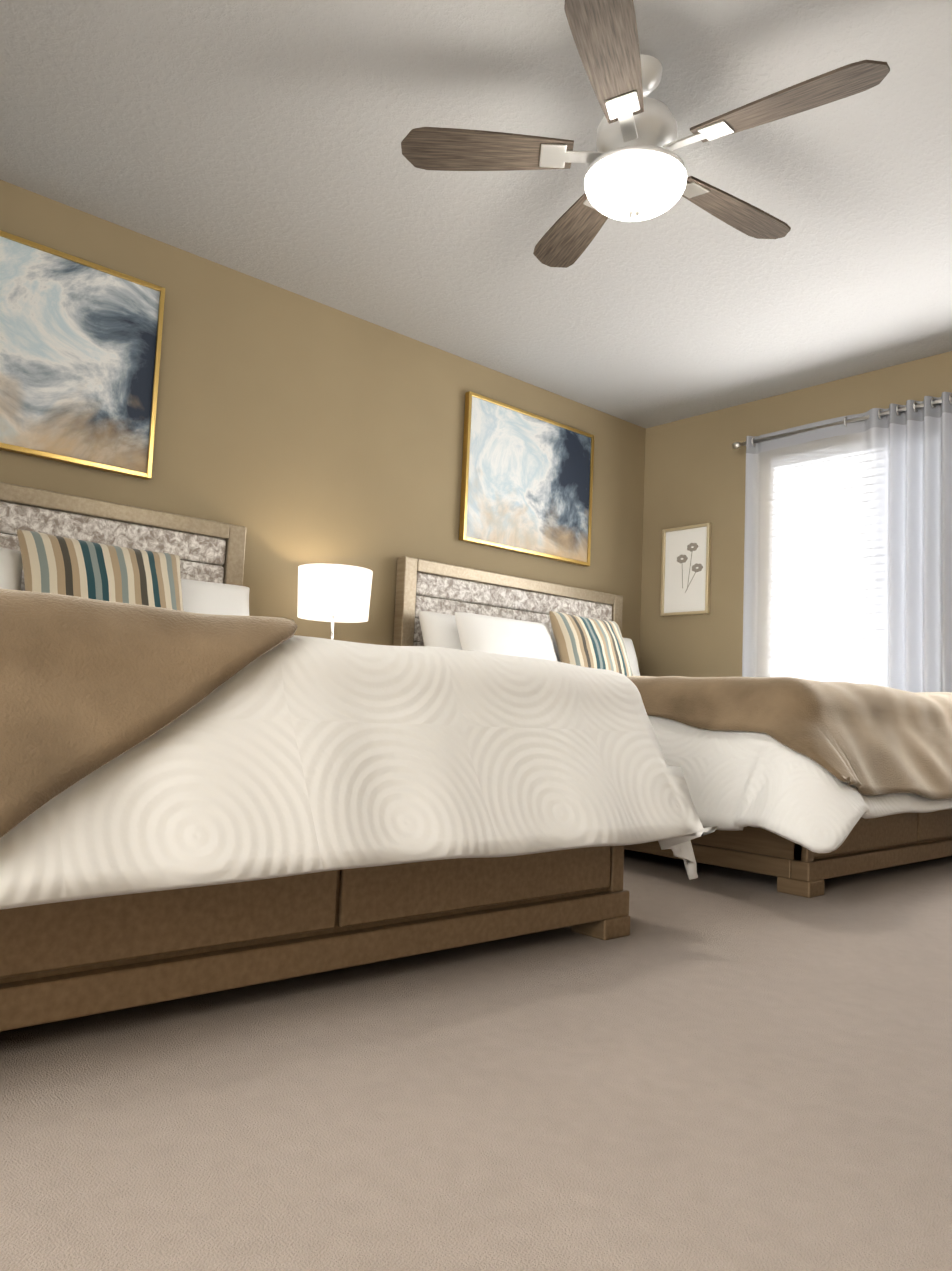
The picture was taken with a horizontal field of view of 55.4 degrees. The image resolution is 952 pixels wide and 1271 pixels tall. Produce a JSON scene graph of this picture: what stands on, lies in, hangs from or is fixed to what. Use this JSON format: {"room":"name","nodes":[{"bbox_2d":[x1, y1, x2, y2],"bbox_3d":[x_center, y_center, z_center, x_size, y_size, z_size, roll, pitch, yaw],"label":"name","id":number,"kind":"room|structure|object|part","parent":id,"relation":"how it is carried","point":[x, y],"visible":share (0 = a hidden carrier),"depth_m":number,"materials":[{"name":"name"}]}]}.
{"room":"bedroom","nodes":[
{"label":"bedroom","id":0,"kind":"room"},
{"bbox_2d":[0,180,645,666],"bbox_3d":[-1.163,-0.426,4.292,6.320,2.600,0.120,7,-6,-41],"label":"wall","id":1,"kind":"structure","parent":0,"point":[292,432],"depth_m":4.53,"materials":[{"name":"paint"}]},
{"bbox_2d":[0,230,164,479],"bbox_3d":[-1.809,-1.158,3.635,1.080,0.860,0.040,7,-6,-41],"label":"picture","id":2,"kind":"object","parent":1,"relation":"attached to","point":[80,345],"visible":0.98,"depth_m":3.76,"materials":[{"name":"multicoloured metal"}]},
{"bbox_2d":[459,391,593,566],"bbox_3d":[0.338,-0.927,5.548,1.090,0.865,0.040,7,-6,-41],"label":"picture","id":3,"kind":"object","parent":1,"relation":"attached to","point":[527,483],"visible":1,"depth_m":5.50,"materials":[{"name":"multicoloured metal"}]},
{"bbox_2d":[0,849,951,1270],"bbox_3d":[0.219,0.843,2.571,6.320,0.100,4.440,7,-6,-41],"label":"floor","id":4,"kind":"structure","parent":0,"point":[710,1067],"depth_m":1.30,"materials":[{"name":"carpet"}]},
{"bbox_2d":[0,482,717,1031],"bbox_3d":[-1.009,0.047,2.508,2.422,1.370,2.670,7,-6,-41],"label":"bed","id":5,"kind":"object","parent":4,"relation":"on","point":[208,784],"visible":1,"depth_m":1.69,"materials":[{"name":"white fabric"}]},
{"bbox_2d":[0,520,28,653],"bbox_3d":[-1.849,-0.148,2.995,0.720,0.430,0.222,7,-28,-41],"label":"pillow","id":6,"kind":"object","parent":5,"relation":"on","point":[12,562],"depth_m":3.17,"materials":[{"name":"white fabric"}]},
{"bbox_3d":[-1.785,0.102,3.554,1.810,1.370,0.075,7,-6,-41],"label":"headboard frame","id":7,"kind":"part","parent":5,"relation":"part of","materials":[{"name":"brown wood"}]},
{"bbox_2d":[0,562,297,943],"bbox_3d":[-1.111,0.265,1.801,1.036,0.684,1.553,7,-6,-41],"label":"blanket","id":8,"kind":"object","parent":5,"relation":"on","point":[149,754],"depth_m":1.46,"materials":[{"name":"fabric"}]},
{"bbox_3d":[-1.018,0.534,2.635,1.798,0.420,2.285,7,-6,-41],"label":"frame","id":9,"kind":"part","parent":5,"relation":"part of","materials":[{"name":"brown wood"}]},
{"bbox_2d":[393,556,951,897],"bbox_3d":[0.984,0.283,4.295,2.358,1.370,2.651,7,-6,-41],"label":"bed","id":10,"kind":"object","parent":4,"relation":"on","point":[800,787],"visible":0.54,"depth_m":3.23,"materials":[{"name":"fabric"}]},
{"bbox_3d":[0.246,0.342,5.362,1.810,1.370,0.075,7,-6,-41],"label":"headboard frame","id":11,"kind":"part","parent":10,"relation":"part of","materials":[{"name":"brown wood"}]},
{"bbox_2d":[454,611,562,691],"bbox_3d":[0.182,0.092,4.804,0.720,0.430,0.222,7,-28,-41],"label":"pillow","id":12,"kind":"object","parent":10,"relation":"on","point":[472,632],"depth_m":4.71,"materials":[{"name":"white fabric"}]},
{"bbox_3d":[1.013,0.774,4.444,1.798,0.420,2.285,7,-6,-41],"label":"frame","id":13,"kind":"part","parent":10,"relation":"part of","materials":[{"name":"brown wood"}]},
{"bbox_2d":[586,675,951,809],"bbox_3d":[1.500,0.448,3.785,2.024,0.485,1.128,7,-6,-41],"label":"blanket","id":14,"kind":"object","parent":10,"relation":"on","point":[879,747],"depth_m":3.13,"materials":[{"name":"fabric"}]},
{"bbox_3d":[-0.636,0.569,4.278,0.520,0.660,0.496,7,-6,-41],"label":"nightstand","id":15,"kind":"object","parent":4,"relation":"on","visible":0},
{"bbox_2d":[297,563,372,638],"bbox_3d":[-0.676,-0.041,4.268,0.350,0.545,0.350,7,-6,-41],"label":"lamp","id":16,"kind":"object","parent":15,"relation":"on","point":[333,593],"visible":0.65,"depth_m":4.14,"materials":[{"name":"white fabric"}]},
{"bbox_2d":[0,0,951,427],"bbox_3d":[0.335,-1.845,2.798,6.320,0.100,4.440,7,-6,-41],"label":"ceiling","id":17,"kind":"structure","parent":0,"point":[258,138],"depth_m":3.45,"materials":[{"name":"grey paint"}]},
{"bbox_2d":[401,0,889,267],"bbox_3d":[0.549,-1.535,2.853,1.380,0.490,1.403,7,-6,-41],"label":"fan","id":18,"kind":"object","parent":17,"relation":"hanging from","point":[636,170],"visible":1,"depth_m":2.75,"materials":[{"name":"brown wood"}]},
{"bbox_3d":[0.495,-1.371,2.826,0.316,0.095,0.316,7,-6,-41],"label":"globe","id":19,"kind":"part","parent":18,"relation":"part of"},
{"bbox_2d":[639,351,951,676],"bbox_3d":[2.583,-0.228,4.738,0.120,2.600,4.200,7,-6,-41],"label":"wall","id":20,"kind":"structure","parent":0,"point":[695,471],"depth_m":5.83,"materials":[{"name":"paint"}]},
{"bbox_2d":[660,523,711,615],"bbox_3d":[1.385,-0.430,5.991,0.030,0.590,0.370,7,-6,-41],"label":"picture","id":21,"kind":"object","parent":20,"relation":"attached to","point":[685,570],"visible":1,"depth_m":5.99,"materials":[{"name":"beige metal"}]},
{"bbox_2d":[767,443,848,676],"bbox_3d":[2.150,-0.354,5.196,0.120,1.550,1.090,7,-6,-41],"label":"window","id":22,"kind":"structure","parent":20,"relation":"in","point":[771,570],"depth_m":5.57,"materials":[{"name":"white"}]},
{"bbox_2d":[771,445,848,681],"bbox_3d":[2.138,-0.369,5.185,0.013,1.431,0.960,7,-6,-41],"label":"window blinds","id":23,"kind":"object","parent":22,"relation":"attached to","point":[836,676],"depth_m":5.36,"materials":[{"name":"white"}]},
{"bbox_2d":[732,392,951,692],"bbox_3d":[2.486,-0.118,4.633,0.143,2.315,2.690,7,-6,-41],"label":"curtain","id":24,"kind":"object","parent":20,"relation":"hanging from","point":[899,580],"visible":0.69,"depth_m":4.97,"materials":[{"name":"white fabric"}]},
{"bbox_3d":[2.514,-1.238,4.709,0.022,0.022,2.580,7,-6,-41],"label":"rod","id":25,"kind":"part","parent":24,"relation":"part of","materials":[{"name":"silver metal"}]}
]}

